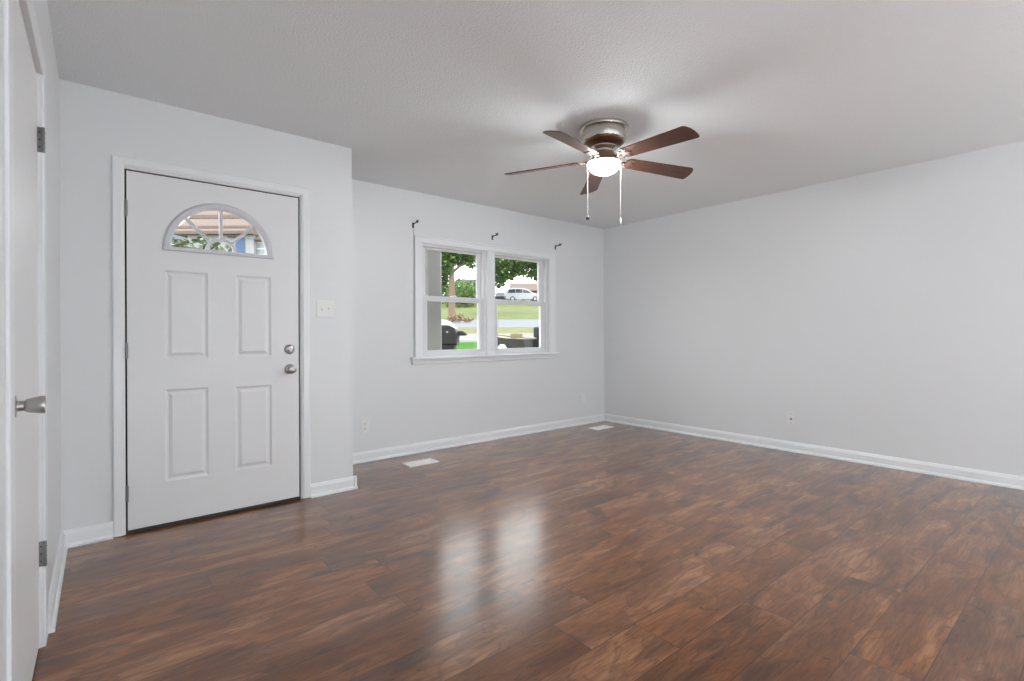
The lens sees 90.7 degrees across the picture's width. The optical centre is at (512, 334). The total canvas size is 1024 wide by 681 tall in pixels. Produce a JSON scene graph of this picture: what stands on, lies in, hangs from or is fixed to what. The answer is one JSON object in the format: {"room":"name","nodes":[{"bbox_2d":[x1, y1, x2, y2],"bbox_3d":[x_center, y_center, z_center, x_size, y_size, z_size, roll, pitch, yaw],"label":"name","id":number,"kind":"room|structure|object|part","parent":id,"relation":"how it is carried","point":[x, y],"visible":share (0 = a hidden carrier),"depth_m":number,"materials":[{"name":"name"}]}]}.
{"room":"empty living room","nodes":[
{"label":"empty living room","id":0,"kind":"room"},
{"bbox_2d":[0,0,60,680],"bbox_3d":[-0.278,-0.118,-0.017,0.130,2.440,6.726,0,0,-39],"label":"wall","id":1,"kind":"structure","parent":0,"point":[41,6],"depth_m":2.07,"materials":[{"name":"white paint"}]},
{"bbox_2d":[4,0,47,680],"bbox_3d":[-1.413,0.053,1.484,0.010,2.107,0.987,0,0,-39],"label":"trim","id":2,"kind":"structure","parent":1,"relation":"attached to","point":[8,4],"depth_m":1.13,"materials":[{"name":"white paint"}]},
{"bbox_2d":[13,0,46,680],"bbox_3d":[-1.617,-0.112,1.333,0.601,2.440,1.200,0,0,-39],"label":"door","id":3,"kind":"structure","parent":1,"relation":"in","point":[29,136],"depth_m":1.53,"materials":[{"name":"white paint"}]},
{"bbox_3d":[-1.220,0.179,1.275,0.061,0.060,0.060,0,0,-39],"label":"knob","id":4,"kind":"part","parent":3,"relation":"part of","materials":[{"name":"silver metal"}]},
{"bbox_2d":[48,531,67,633],"bbox_3d":[-0.212,1.057,0.032,0.026,0.090,6.726,0,0,-39],"label":"baseboard","id":5,"kind":"structure","parent":1,"relation":"attached to","point":[54,595],"depth_m":2.14,"materials":[{"name":"white paint"}]},
{"bbox_2d":[59,79,352,530],"bbox_3d":[-1.839,-0.111,3.141,1.684,2.440,0.130,0,0,-40],"label":"wall","id":6,"kind":"structure","parent":0,"point":[96,124],"depth_m":2.83,"materials":[{"name":"white paint"}]},
{"bbox_2d":[63,476,357,547],"bbox_3d":[-1.729,1.063,3.127,1.587,0.090,0.026,0,0,-40],"label":"baseboard","id":7,"kind":"structure","parent":6,"relation":"attached to","point":[74,537],"depth_m":2.73,"materials":[{"name":"white paint"}]},
{"bbox_2d":[111,154,310,536],"bbox_3d":[-1.829,0.083,3.150,0.977,2.052,0.129,0,0,-40],"label":"door frame","id":8,"kind":"structure","parent":6,"relation":"attached to","point":[128,168],"depth_m":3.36,"materials":[{"name":"white paint"}]},
{"bbox_2d":[124,169,300,534],"bbox_3d":[-1.804,0.093,3.119,0.936,2.031,0.188,0,0,-40],"label":"door","id":9,"kind":"structure","parent":6,"relation":"in","point":[212,337],"depth_m":3.06,"materials":[{"name":"white paint"}]},
{"bbox_3d":[-1.792,-0.645,3.108,0.600,0.316,0.043,0,0,-40],"label":"fanlight frame","id":10,"kind":"part","parent":9,"relation":"part of","materials":[{"name":"white plastic"}]},
{"bbox_3d":[-1.458,0.229,3.331,0.066,0.066,0.072,0,0,-40],"label":"knob","id":11,"kind":"part","parent":9,"relation":"part of","materials":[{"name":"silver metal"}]},
{"bbox_2d":[317,300,333,316],"bbox_3d":[-1.293,-0.177,3.497,0.118,0.116,0.020,0,0,-40],"label":"light switch","id":12,"kind":"object","parent":6,"relation":"attached to","point":[324,308],"visible":1,"depth_m":3.50,"materials":[{"name":"white plastic"}]},
{"bbox_2d":[352,179,603,452],"bbox_3d":[-0.255,-0.118,5.350,3.577,2.440,0.130,0,0,-40],"label":"wall","id":13,"kind":"structure","parent":0,"point":[404,403],"depth_m":4.96,"materials":[{"name":"white paint"}]},
{"bbox_2d":[361,419,368,433],"bbox_3d":[-1.286,0.801,4.401,0.074,0.118,0.008,0,0,-40],"label":"wall outlet","id":14,"kind":"object","parent":13,"relation":"attached to","point":[364,423],"visible":1,"depth_m":4.40,"materials":[{"name":"white plastic"}]},
{"bbox_2d":[353,414,604,463],"bbox_3d":[-0.200,1.057,5.290,3.577,0.090,0.026,0,0,-40],"label":"baseboard","id":15,"kind":"structure","parent":13,"relation":"attached to","point":[390,452],"depth_m":5.07,"materials":[{"name":"white paint"}]},
{"bbox_2d":[410,235,559,364],"bbox_3d":[-0.244,-0.326,5.322,1.903,1.205,0.177,0,0,-40],"label":"window","id":16,"kind":"structure","parent":13,"relation":"in","point":[485,299],"depth_m":5.25,"materials":[{"name":"white paint"}]},
{"bbox_3d":[-0.617,-0.594,5.065,0.722,0.535,0.028,0,0,-40],"label":"sash","id":17,"kind":"part","parent":16,"relation":"part of","materials":[{"name":"white plastic"}]},
{"bbox_3d":[-0.592,-0.087,5.038,0.722,0.571,0.032,0,0,-40],"label":"sash","id":18,"kind":"part","parent":16,"relation":"part of","materials":[{"name":"white plastic"}]},
{"bbox_3d":[-0.607,-0.334,5.062,0.779,1.085,0.115,0,0,-40],"label":"frame","id":19,"kind":"part","parent":16,"relation":"part of","materials":[{"name":"white plastic"}]},
{"bbox_3d":[0.055,-0.597,5.623,0.750,0.535,0.028,0,0,-40],"label":"sash","id":20,"kind":"part","parent":16,"relation":"part of","materials":[{"name":"white plastic"}]},
{"bbox_3d":[0.080,-0.090,5.596,0.750,0.571,0.032,0,0,-40],"label":"sash","id":21,"kind":"part","parent":16,"relation":"part of","materials":[{"name":"white plastic"}]},
{"bbox_3d":[0.065,-0.337,5.620,0.807,1.085,0.115,0,0,-40],"label":"frame","id":22,"kind":"part","parent":16,"relation":"part of","materials":[{"name":"white plastic"}]},
{"bbox_2d":[32,421,1023,680],"bbox_3d":[1.386,1.155,1.734,5.941,0.120,7.563,0,0,-40],"label":"floor","id":23,"kind":"structure","parent":0,"point":[621,552],"depth_m":2.31,"materials":[{"name":"brown wood"}]},
{"bbox_2d":[402,458,438,466],"bbox_3d":[-0.791,1.101,4.346,0.284,0.007,0.152,0,0,-40],"label":"floor vent","id":24,"kind":"object","parent":23,"relation":"in","point":[428,460],"visible":1,"depth_m":4.33,"materials":[{"name":"white metal"}]},
{"bbox_2d":[589,425,612,429],"bbox_3d":[1.036,1.093,5.942,0.284,0.007,0.152,0,0,-40],"label":"floor vent","id":25,"kind":"object","parent":23,"relation":"in","point":[600,427],"visible":1,"depth_m":5.92,"materials":[{"name":"white metal"}]},
{"bbox_2d":[47,0,1023,228],"bbox_3d":[1.340,-1.455,1.776,5.941,0.220,7.673,0,0,-40],"label":"ceiling","id":26,"kind":"structure","parent":0,"point":[442,98],"depth_m":2.65,"materials":[{"name":"white paint"}]},
{"bbox_2d":[505,118,699,223],"bbox_3d":[0.616,-1.027,3.239,1.282,0.629,1.242,0,0,-40],"label":"ceiling fan","id":27,"kind":"object","parent":26,"relation":"hanging from","point":[601,137],"visible":1,"depth_m":3.19,"materials":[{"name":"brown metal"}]},
{"bbox_3d":[0.195,-1.114,3.405,0.503,0.006,0.136,-3,13,18],"label":"blade","id":28,"kind":"part","parent":27,"relation":"part of","materials":[{"name":"brown wood"}]},
{"bbox_3d":[0.348,-1.114,2.941,0.136,0.006,0.503,17,13,34],"label":"blade","id":29,"kind":"part","parent":27,"relation":"part of","materials":[{"name":"brown wood"}]},
{"bbox_3d":[0.486,-0.943,3.278,0.003,0.353,0.004,0,0,-40],"label":"pull chain","id":30,"kind":"part","parent":27,"relation":"part of","materials":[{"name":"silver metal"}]},
{"bbox_3d":[0.589,-1.115,3.694,0.136,0.006,0.503,-14,-3,-1],"label":"blade","id":31,"kind":"part","parent":27,"relation":"part of","materials":[{"name":"brown wood"}]},
{"bbox_3d":[0.591,-1.070,3.278,0.193,0.070,0.193,0,0,-40],"label":"globe","id":32,"kind":"part","parent":27,"relation":"part of"},
{"bbox_3d":[0.700,-0.933,3.278,0.003,0.375,0.004,0,0,-40],"label":"pull chain","id":33,"kind":"part","parent":27,"relation":"part of","materials":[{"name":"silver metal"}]},
{"bbox_3d":[0.986,-1.117,3.409,0.503,0.006,0.136,3,-15,-18],"label":"blade","id":34,"kind":"part","parent":27,"relation":"part of","materials":[{"name":"brown wood"}]},
{"bbox_3d":[0.837,-1.117,2.943,0.136,0.006,0.503,17,-7,-36],"label":"blade","id":35,"kind":"part","parent":27,"relation":"part of","materials":[{"name":"brown wood"}]},
{"bbox_2d":[603,141,1023,476],"bbox_3d":[3.581,-0.135,3.633,0.130,2.440,7.673,0,0,-40],"label":"wall","id":36,"kind":"structure","parent":0,"point":[883,310],"depth_m":4.37,"materials":[{"name":"white paint"}]},
{"bbox_2d":[787,411,794,424],"bbox_3d":[2.593,0.780,4.712,0.017,0.116,0.074,0,0,-40],"label":"cable jack","id":37,"kind":"object","parent":36,"relation":"attached to","point":[790,415],"visible":1,"depth_m":4.71,"materials":[{"name":"white plastic"}]},
{"bbox_2d":[604,413,1023,489],"bbox_3d":[3.526,1.041,3.583,0.026,0.090,7.413,0,0,-40],"label":"baseboard","id":38,"kind":"structure","parent":36,"relation":"attached to","point":[954,472],"depth_m":4.37,"materials":[{"name":"white paint"}]},
{"label":"outside","id":39,"kind":"structure","parent":0,"visible":0},
{"bbox_2d":[446,319,538,326],"bbox_3d":[-15.004,-0.830,39.200,167.936,0.830,141.867,0,0,-40],"label":"road","id":40,"kind":"structure","parent":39,"point":[510,322],"depth_m":38.79,"materials":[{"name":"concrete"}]},
{"bbox_2d":[447,313,473,322],"bbox_3d":[-4.165,-1.329,40.471,2.175,0.919,1.014,0,0,5],"label":"plant","id":41,"kind":"object","parent":40,"relation":"on","point":[459,314],"visible":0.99,"depth_m":40.41,"materials":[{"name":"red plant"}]},
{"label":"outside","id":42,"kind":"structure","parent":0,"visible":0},
{"bbox_2d":[460,333,534,339],"bbox_3d":[-14.998,0.575,19.250,170.811,1.140,145.329,0,0,-40],"label":"driveway","id":43,"kind":"structure","parent":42,"point":[473,335],"depth_m":23.73,"materials":[{"name":"concrete"}]},
{"bbox_2d":[456,342,476,348],"bbox_3d":[-1.336,0.621,14.500,0.770,0.798,0.610,0,0,20],"label":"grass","id":44,"kind":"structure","parent":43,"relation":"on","point":[462,345],"depth_m":14.20,"materials":[{"name":"green plant"}]},
{"bbox_2d":[459,339,476,341],"bbox_3d":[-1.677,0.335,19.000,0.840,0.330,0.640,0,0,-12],"label":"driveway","id":45,"kind":"structure","parent":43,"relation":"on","point":[460,340],"depth_m":18.68,"materials":[{"name":"white concrete"}]},
{"bbox_2d":[497,327,538,347],"bbox_3d":[-0.043,0.261,17.671,1.390,1.020,3.220,0,0,-38],"label":"boat","id":46,"kind":"object","parent":43,"relation":"on","point":[515,340],"visible":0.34,"depth_m":16.75,"materials":[{"name":"black"}]},
{"bbox_3d":[0.135,0.060,17.442,0.360,0.220,0.300,0,0,-38],"label":"seat","id":47,"kind":"part","parent":46,"relation":"part of","materials":[{"name":"brown"}]},
{"bbox_3d":[0.862,0.157,16.512,0.300,0.820,0.280,0,0,-38],"label":"outboard motor","id":48,"kind":"part","parent":46,"relation":"part of","materials":[{"name":"black metal"}]},
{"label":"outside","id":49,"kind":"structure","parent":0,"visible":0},
{"bbox_3d":[-14.994,1.405,-24.000,207.549,0.520,189.562,0,0,-40],"label":"ground","id":50,"kind":"structure","parent":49,"visible":0},
{"bbox_2d":[171,236,232,251],"bbox_3d":[-6.809,-0.470,11.041,1.907,3.481,1.016,0,0,-10],"label":"tree","id":51,"kind":"object","parent":50,"relation":"on","point":[201,240],"visible":0.13,"depth_m":10.93,"materials":[{"name":"green plant"}]},
{"bbox_2d":[442,319,466,349],"bbox_3d":[-1.367,0.397,10.990,0.720,1.460,0.580,0,0,0],"label":"grill","id":52,"kind":"object","parent":50,"relation":"on","point":[451,335],"visible":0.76,"depth_m":10.73,"materials":[{"name":"black metal"}]},
{"bbox_3d":[-1.475,-0.230,11.000,0.510,0.205,0.540,0,0,0],"label":"lid","id":53,"kind":"part","parent":52,"relation":"part of","materials":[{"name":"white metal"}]},
{"bbox_2d":[457,331,466,335],"bbox_3d":[-1.109,-0.024,11.000,0.200,0.100,0.400,0,0,0],"label":"shelf","id":54,"kind":"object","parent":52,"relation":"attached to","point":[459,333],"depth_m":10.82,"materials":[{"name":"black metal"}]},
{"bbox_3d":[-2.911,1.368,4.568,4.550,0.390,3.444,0,0,-40],"label":"floor","id":55,"kind":"structure","parent":50,"relation":"on","visible":0},
{"bbox_2d":[425,250,441,349],"bbox_3d":[-0.905,0.085,5.461,0.275,2.160,0.260,0,0,-40],"label":"pillar","id":56,"kind":"structure","parent":55,"relation":"on","point":[432,258],"depth_m":5.39,"materials":[{"name":"grey paint"}]},
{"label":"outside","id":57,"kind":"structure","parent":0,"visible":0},
{"bbox_3d":[-15.022,-5.055,102.000,210.105,2.560,192.639,0,0,-40],"label":"hill","id":58,"kind":"object","parent":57,"visible":0},
{"bbox_2d":[171,234,187,245],"bbox_3d":[-42.787,-7.936,65.500,6.000,11.442,8.000,0,0,0],"label":"house","id":59,"kind":"structure","parent":58,"relation":"on","point":[174,235],"depth_m":62.00,"materials":[{"name":"grey"}]},
{"bbox_2d":[464,280,475,297],"bbox_3d":[-4.792,-5.630,66.095,3.438,2.948,3.253,0,0,-40],"label":"round shrub","id":60,"kind":"object","parent":58,"relation":"on","point":[473,282],"visible":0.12,"depth_m":65.41,"materials":[{"name":"green plant"}]},
{"bbox_2d":[455,279,495,297],"bbox_3d":[-7.067,-7.149,95.500,7.500,6.600,8.000,0,0,0],"label":"house","id":61,"kind":"structure","parent":58,"relation":"on","point":[469,280],"depth_m":95.05,"materials":[{"name":"grey"}]},
{"bbox_2d":[495,292,504,299],"bbox_3d":[-1.291,-5.047,70.000,1.740,1.420,4.300,0,0,10],"label":"car","id":62,"kind":"object","parent":58,"relation":"on","point":[499,295],"visible":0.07,"depth_m":68.49,"materials":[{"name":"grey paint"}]},
{"bbox_2d":[504,288,536,300],"bbox_3d":[1.336,-5.168,66.500,4.840,1.750,1.873,0,0,-6],"label":"car","id":63,"kind":"object","parent":58,"relation":"on","point":[511,293],"visible":0.76,"depth_m":65.58,"materials":[{"name":"grey paint"}]},
{"bbox_2d":[510,283,536,300],"bbox_3d":[3.757,-6.129,85.500,8.500,5.100,8.000,0,0,0],"label":"house","id":64,"kind":"structure","parent":58,"relation":"on","point":[532,287],"depth_m":83.68,"materials":[{"name":"beige brick"}]},
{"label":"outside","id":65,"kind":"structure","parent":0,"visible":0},
{"bbox_2d":[442,304,538,319],"bbox_3d":[-15.011,-2.510,54.100,174.197,2.530,149.406,0,0,-40],"label":"lawn","id":66,"kind":"structure","parent":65,"point":[504,312],"depth_m":53.26,"materials":[{"name":"green plant"}]},
{"bbox_2d":[174,211,264,254],"bbox_3d":[-25.931,-6.461,50.200,10.411,11.858,7.800,0,0,0],"label":"house","id":67,"kind":"structure","parent":66,"relation":"on","point":[207,222],"depth_m":47.00,"materials":[{"name":"grey"}]},
{"bbox_3d":[-25.311,-8.234,46.980,0.883,1.534,0.080,0,0,0],"label":"door","id":68,"kind":"part","parent":67,"relation":"part of","materials":[{"name":"blue paint"}]},
{"bbox_3d":[-23.693,-8.078,47.587,0.772,1.022,0.035,0,0,0],"label":"pane","id":69,"kind":"part","parent":67,"relation":"part of","materials":[{"name":"grey"}]},
{"bbox_2d":[441,251,475,318],"bbox_3d":[-4.996,-5.197,46.024,5.727,7.701,3.872,0,0,-4],"label":"shade tree","id":70,"kind":"object","parent":66,"relation":"on","point":[449,260],"visible":0.44,"depth_m":45.23,"materials":[{"name":"green plant"}]},
{"bbox_2d":[442,277,475,306],"bbox_3d":[-6.436,-5.066,62.105,4.036,3.847,3.970,0,0,-40],"label":"round shrub","id":71,"kind":"object","parent":66,"relation":"on","point":[466,293],"visible":0.59,"depth_m":61.56,"materials":[{"name":"green plant"}]},
{"bbox_2d":[495,258,536,288],"bbox_3d":[0.659,-5.450,52.202,7.198,6.637,3.676,0,0,3],"label":"shade tree","id":72,"kind":"object","parent":66,"relation":"on","point":[505,269],"visible":0.54,"depth_m":51.79,"materials":[{"name":"green plant"}]},
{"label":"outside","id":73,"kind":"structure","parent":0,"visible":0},
{"bbox_2d":[457,327,533,333],"bbox_3d":[-15.001,-0.215,30.350,166.466,0.440,140.098,0,0,-40],"label":"verge","id":74,"kind":"structure","parent":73,"point":[469,330],"depth_m":30.61,"materials":[{"name":"green plant"}]}
]}

